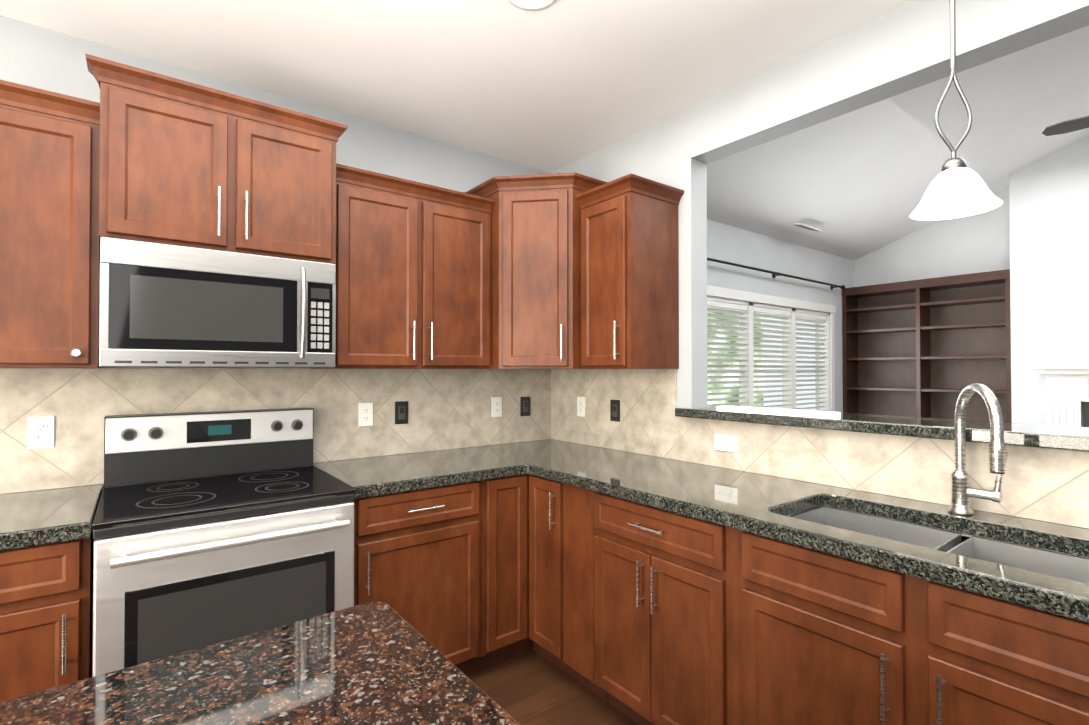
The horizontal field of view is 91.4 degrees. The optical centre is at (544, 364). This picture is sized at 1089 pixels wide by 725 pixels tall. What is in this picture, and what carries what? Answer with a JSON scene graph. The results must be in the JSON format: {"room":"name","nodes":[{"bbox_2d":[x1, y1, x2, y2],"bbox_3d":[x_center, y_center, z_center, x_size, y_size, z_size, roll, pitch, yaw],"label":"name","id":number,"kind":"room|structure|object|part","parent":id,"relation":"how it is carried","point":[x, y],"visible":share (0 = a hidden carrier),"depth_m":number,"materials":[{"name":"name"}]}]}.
{"room":"kitchen","nodes":[
{"label":"kitchen","id":0,"kind":"room"},
{"bbox_2d":[0,15,853,493],"bbox_3d":[-0.306,0.020,3.116,9.600,2.700,0.150,0,-1,-37],"label":"wall","id":1,"kind":"structure","parent":0,"point":[40,57],"depth_m":2.74,"materials":[{"name":"grey paint"}]},
{"bbox_2d":[0,80,102,367],"bbox_3d":[-1.751,-0.416,1.681,0.535,0.854,0.376,0,-1,-37],"label":"upper cabinet","id":2,"kind":"object","parent":1,"relation":"attached to","point":[49,232],"visible":0.96,"depth_m":1.65,"materials":[{"name":"brown wood"}]},
{"bbox_2d":[85,54,347,263],"bbox_3d":[-1.226,-0.678,2.039,0.795,0.551,0.451,0,-1,-37],"label":"upper cabinet","id":3,"kind":"object","parent":1,"relation":"attached to","point":[186,163],"visible":1,"depth_m":1.85,"materials":[{"name":"brown wood"}]},
{"bbox_2d":[99,237,335,367],"bbox_3d":[-1.223,-0.193,2.030,0.717,0.410,0.440,0,-1,-37],"label":"microwave","id":4,"kind":"object","parent":3,"relation":"attached to","point":[167,306],"visible":1,"depth_m":1.85,"materials":[{"name":"grey metal"}]},
{"bbox_2d":[0,369,551,493],"bbox_3d":[-1.052,0.237,2.442,2.700,0.429,0.008,0,-1,-37],"label":"tile backsplash","id":5,"kind":"structure","parent":1,"relation":"attached to","point":[449,408],"depth_m":2.37,"materials":[{"name":"tile"}]},
{"bbox_2d":[27,416,54,448],"bbox_3d":[-1.778,0.241,1.875,0.070,0.114,0.008,0,-1,-37],"label":"electrical outlet","id":6,"kind":"object","parent":5,"relation":"attached to","point":[40,432],"visible":1,"depth_m":1.87,"materials":[{"name":"white plastic"}]},
{"bbox_2d":[358,402,372,426],"bbox_3d":[-0.866,0.244,2.573,0.070,0.114,0.008,0,-1,-37],"label":"electrical outlet","id":7,"kind":"object","parent":5,"relation":"attached to","point":[365,414],"visible":1,"depth_m":2.57,"materials":[{"name":"white plastic"}]},
{"bbox_2d":[395,401,407,423],"bbox_3d":[-0.722,0.245,2.683,0.070,0.114,0.009,0,-1,-37],"label":"light switch","id":8,"kind":"object","parent":5,"relation":"attached to","point":[401,412],"visible":1,"depth_m":2.68,"materials":[{"name":"black plastic"}]},
{"bbox_2d":[491,397,501,416],"bbox_3d":[-0.272,0.244,3.028,0.070,0.114,0.008,0,-1,-37],"label":"electrical outlet","id":9,"kind":"object","parent":5,"relation":"attached to","point":[496,406],"visible":1,"depth_m":3.02,"materials":[{"name":"white plastic"}]},
{"bbox_2d":[520,397,529,415],"bbox_3d":[-0.113,0.250,3.149,0.070,0.114,0.009,0,-1,-37],"label":"light switch","id":10,"kind":"object","parent":5,"relation":"attached to","point":[524,406],"visible":1,"depth_m":3.14,"materials":[{"name":"black plastic"}]},
{"bbox_2d":[310,163,494,368],"bbox_3d":[-0.653,-0.396,2.518,0.767,0.834,0.381,0,-1,-37],"label":"upper cabinet","id":11,"kind":"object","parent":1,"relation":"attached to","point":[413,275],"visible":1,"depth_m":2.36,"materials":[{"name":"brown wood"}]},
{"bbox_2d":[465,173,607,368],"bbox_3d":[-0.016,-0.440,2.816,0.667,0.929,0.682,0,-1,-37],"label":"upper cabinet","id":12,"kind":"object","parent":1,"relation":"attached to","point":[535,271],"visible":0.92,"depth_m":2.56,"materials":[{"name":"brown wood"}]},
{"bbox_2d":[707,285,835,411],"bbox_3d":[2.085,0.075,4.879,2.380,1.390,0.153,0,-1,-37],"label":"window","id":13,"kind":"structure","parent":1,"relation":"in","point":[722,294],"depth_m":5.07,"materials":[{"name":"white wood"}]},
{"bbox_2d":[707,300,747,406],"bbox_3d":[1.520,-0.084,4.457,0.577,0.856,0.053,0,-1,-37],"label":"window blinds","id":14,"kind":"object","parent":13,"relation":"attached to","point":[716,305],"depth_m":4.46,"materials":[{"name":"white plastic"}]},
{"bbox_2d":[753,306,790,407],"bbox_3d":[2.074,-0.056,4.881,0.638,0.901,0.053,0,-1,-37],"label":"window blinds","id":15,"kind":"object","parent":13,"relation":"attached to","point":[775,313],"depth_m":4.89,"materials":[{"name":"white plastic"}]},
{"bbox_2d":[796,312,826,411],"bbox_3d":[2.658,-0.009,5.326,0.624,0.986,0.053,0,-1,-37],"label":"window blinds","id":16,"kind":"object","parent":13,"relation":"attached to","point":[800,316],"depth_m":5.34,"materials":[{"name":"white plastic"}]},
{"bbox_2d":[707,257,844,289],"bbox_3d":[2.132,-0.811,4.827,2.472,0.048,0.107,0,-1,-37],"label":"curtain rod","id":17,"kind":"object","parent":1,"relation":"attached to","point":[775,274],"visible":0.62,"depth_m":4.75,"materials":[{"name":"black metal"}]},
{"bbox_2d":[0,0,912,172],"bbox_3d":[-0.109,-1.293,-0.641,5.030,0.120,6.080,0,-1,-37],"label":"ceiling","id":18,"kind":"structure","parent":0,"point":[556,85],"depth_m":2.04,"materials":[{"name":"white paint"}]},
{"bbox_2d":[508,0,555,10],"bbox_3d":[-0.041,-1.202,1.714,0.176,0.008,0.176,0,-1,-37],"label":"recessed light","id":19,"kind":"object","parent":18,"relation":"in","point":[531,5],"visible":1,"depth_m":1.77,"materials":[{"name":"white"}]},
{"bbox_2d":[909,0,1003,220],"bbox_3d":[1.089,-0.809,1.416,0.198,0.800,0.198,0,-1,-37],"label":"pendant light","id":20,"kind":"object","parent":18,"relation":"hanging from","point":[956,188],"visible":1,"depth_m":1.41,"materials":[{"name":"white glass"}]},
{"bbox_2d":[467,650,637,724],"bbox_3d":[1.596,1.372,0.696,9.800,0.060,6.580,0,-1,-37],"label":"floor","id":21,"kind":"structure","parent":0,"point":[532,687],"depth_m":2.18,"materials":[{"name":"brown wood"}]},
{"bbox_2d":[0,533,92,701],"bbox_3d":[-1.667,0.921,1.557,0.535,0.863,0.650,0,-1,-37],"label":"base cabinet","id":22,"kind":"object","parent":21,"relation":"on","point":[46,613],"visible":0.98,"depth_m":1.44,"materials":[{"name":"brown wood"}]},
{"bbox_2d":[0,484,102,550],"bbox_3d":[-1.697,0.465,1.554,0.599,0.045,0.628,0,-1,-37],"label":"countertop","id":23,"kind":"structure","parent":22,"relation":"on","point":[35,518],"depth_m":1.55,"materials":[{"name":"stone"}]},
{"bbox_2d":[92,408,354,676],"bbox_3d":[-1.137,0.773,1.906,0.717,1.165,0.721,0,-1,-37],"label":"range","id":24,"kind":"object","parent":21,"relation":"on","point":[187,563],"visible":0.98,"depth_m":1.73,"materials":[{"name":"grey metal"}]},
{"bbox_2d":[353,481,480,675],"bbox_3d":[-0.657,0.929,2.330,0.550,0.863,0.650,0,-1,-37],"label":"base cabinet","id":25,"kind":"object","parent":21,"relation":"on","point":[417,560],"visible":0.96,"depth_m":2.12,"materials":[{"name":"brown wood"}]},
{"bbox_2d":[472,474,607,702],"bbox_3d":[0.018,0.932,2.605,0.849,0.863,1.032,0,-1,-37],"label":"base cabinet","id":26,"kind":"object","parent":21,"relation":"on","point":[537,564],"visible":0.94,"depth_m":2.30,"materials":[{"name":"brown wood"}]},
{"bbox_2d":[313,447,528,498],"bbox_3d":[-0.579,0.474,2.390,0.750,0.045,0.658,0,-1,-37],"label":"countertop","id":27,"kind":"structure","parent":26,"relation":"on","point":[389,474],"depth_m":2.29,"materials":[{"name":"stone"}]},
{"bbox_2d":[477,439,1088,622],"bbox_3d":[0.882,0.465,1.639,0.657,0.045,3.628,0,-1,-37],"label":"countertop","id":28,"kind":"structure","parent":26,"relation":"on","point":[760,504],"depth_m":1.62,"materials":[{"name":"stone"}]},
{"bbox_2d":[788,507,1088,583],"bbox_3d":[1.065,0.587,1.391,0.396,0.200,0.851,0,-1,-37],"label":"sink basin","id":29,"kind":"object","parent":28,"relation":"in","point":[1057,564],"visible":0.04,"depth_m":1.49,"materials":[{"name":"silver metal"}]},
{"bbox_2d":[948,383,1007,515],"bbox_3d":[1.212,0.246,1.493,0.208,0.388,0.168,0,-1,-37],"label":"kitchen faucet","id":30,"kind":"object","parent":28,"relation":"on","point":[962,492],"visible":1,"depth_m":1.53,"materials":[{"name":"silver metal"}]},
{"bbox_2d":[594,492,739,724],"bbox_3d":[0.605,0.926,2.001,0.650,0.863,0.634,0,-1,-37],"label":"base cabinet","id":31,"kind":"object","parent":21,"relation":"on","point":[662,617],"depth_m":1.79,"materials":[{"name":"brown wood"}]},
{"bbox_3d":[0.811,0.923,1.774,0.597,0.863,0.024,0,-1,-37],"label":"base cabinet filler","id":32,"kind":"part","parent":31,"relation":"part of","materials":[{"name":"brown wood"}]},
{"bbox_2d":[739,530,1088,724],"bbox_3d":[1.075,0.919,1.385,0.650,0.863,0.915,0,-1,-37],"label":"base cabinet","id":33,"kind":"object","parent":21,"relation":"on","point":[826,639],"visible":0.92,"depth_m":1.25,"materials":[{"name":"brown wood"}]},
{"bbox_2d":[842,269,1011,422],"bbox_3d":[3.732,0.289,5.227,0.313,2.210,1.382,0,-1,-37],"label":"built-in bookcase","id":34,"kind":"object","parent":21,"relation":"on","point":[930,348],"visible":0.54,"depth_m":5.23,"materials":[{"name":"brown wood"}]},
{"bbox_2d":[1033,363,1088,426],"bbox_3d":[4.491,0.682,3.781,0.200,1.390,1.470,0,-1,-37],"label":"fireplace mantel","id":35,"kind":"object","parent":21,"relation":"on","point":[1067,394],"visible":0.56,"depth_m":4.21,"materials":[{"name":"white wood"}]},
{"bbox_3d":[-0.440,0.900,-0.207,1.644,0.863,1.669,1,-1,-38],"label":"cabinet","id":36,"kind":"object","parent":21,"relation":"on","visible":0},
{"bbox_2d":[0,602,519,724],"bbox_3d":[-0.442,0.444,-0.217,1.702,0.045,1.727,1,-1,-38],"label":"countertop","id":37,"kind":"structure","parent":36,"relation":"on","point":[375,663],"depth_m":0.71,"materials":[{"name":"stone"}]},
{"bbox_2d":[551,0,1088,528],"bbox_3d":[1.936,-0.805,0.918,0.120,4.300,6.080,0,-1,-37],"label":"wall","id":38,"kind":"structure","parent":0,"point":[895,52],"depth_m":2.09,"materials":[{"name":"grey paint"}]},
{"bbox_2d":[576,174,683,368],"bbox_3d":[0.395,-0.396,2.512,0.379,0.834,0.362,0,-1,-37],"label":"upper cabinet","id":39,"kind":"object","parent":38,"relation":"attached to","point":[629,279],"visible":1,"depth_m":2.41,"materials":[{"name":"brown wood"}]},
{"bbox_2d":[552,369,1088,528],"bbox_3d":[1.140,0.230,1.839,0.008,0.429,3.629,0,-1,-37],"label":"tile backsplash","id":40,"kind":"structure","parent":38,"relation":"attached to","point":[1042,484],"depth_m":2.00,"materials":[{"name":"tile"}]},
{"bbox_2d":[577,397,585,416],"bbox_3d":[0.210,0.244,3.042,0.008,0.114,0.070,0,-1,-37],"label":"electrical outlet","id":41,"kind":"object","parent":40,"relation":"attached to","point":[581,406],"visible":1,"depth_m":3.03,"materials":[{"name":"white plastic"}]},
{"bbox_2d":[610,400,619,421],"bbox_3d":[0.375,0.246,2.825,0.009,0.114,0.070,0,-1,-37],"label":"light switch","id":42,"kind":"object","parent":40,"relation":"attached to","point":[614,410],"visible":1,"depth_m":2.82,"materials":[{"name":"black plastic"}]},
{"bbox_2d":[714,434,737,452],"bbox_3d":[0.782,0.340,2.292,0.008,0.070,0.114,0,-1,-37],"label":"electrical outlet","id":43,"kind":"object","parent":40,"relation":"attached to","point":[728,443],"visible":1,"depth_m":2.29,"materials":[{"name":"white plastic"}]},
{"bbox_2d":[675,406,1088,451],"bbox_3d":[1.490,0.212,1.577,0.335,0.040,2.482,0,-1,-37],"label":"bar ledge","id":44,"kind":"object","parent":38,"relation":"on","point":[1072,438],"visible":1,"depth_m":1.78,"materials":[{"name":"stone"}]},
{"bbox_2d":[707,25,1088,260],"bbox_3d":[3.632,-1.775,2.226,4.150,1.169,6.080,0,-1,-37],"label":"ceiling","id":45,"kind":"structure","parent":0,"point":[853,185],"depth_m":3.86,"materials":[{"name":"white paint"}]},
{"bbox_2d":[794,223,822,231],"bbox_3d":[2.333,-1.234,4.767,0.340,0.068,0.172,0,-1,-37],"label":"ceiling vent","id":46,"kind":"object","parent":45,"relation":"in","point":[806,227],"visible":0.69,"depth_m":4.70,"materials":[{"name":"white metal"}]},
{"bbox_2d":[1042,116,1088,135],"bbox_3d":[3.409,-1.720,2.682,1.325,0.750,1.314,0,-1,-37],"label":"ceiling fan","id":47,"kind":"object","parent":45,"relation":"hanging from","point":[1070,125],"visible":1,"depth_m":3.08,"materials":[{"name":"black wood"}]},
{"bbox_2d":[854,187,1009,286],"bbox_3d":[5.294,-0.775,3.581,0.150,4.300,6.230,0,-1,-37],"label":"wall","id":48,"kind":"structure","parent":0,"point":[978,243],"depth_m":5.22,"materials":[{"name":"paint"}]},
{"bbox_2d":[1009,135,1088,424],"bbox_3d":[4.723,-0.771,3.933,0.330,4.300,1.885,0,-1,-37],"label":"wall","id":49,"kind":"structure","parent":0,"point":[1049,245],"depth_m":4.40,"materials":[{"name":"paint"}]},
{"label":"outside","id":50,"kind":"structure","parent":0,"visible":0},
{"bbox_2d":[707,307,762,406],"bbox_3d":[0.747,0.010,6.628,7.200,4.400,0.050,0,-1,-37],"label":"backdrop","id":51,"kind":"structure","parent":50,"point":[731,390],"depth_m":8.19,"materials":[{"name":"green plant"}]}
]}

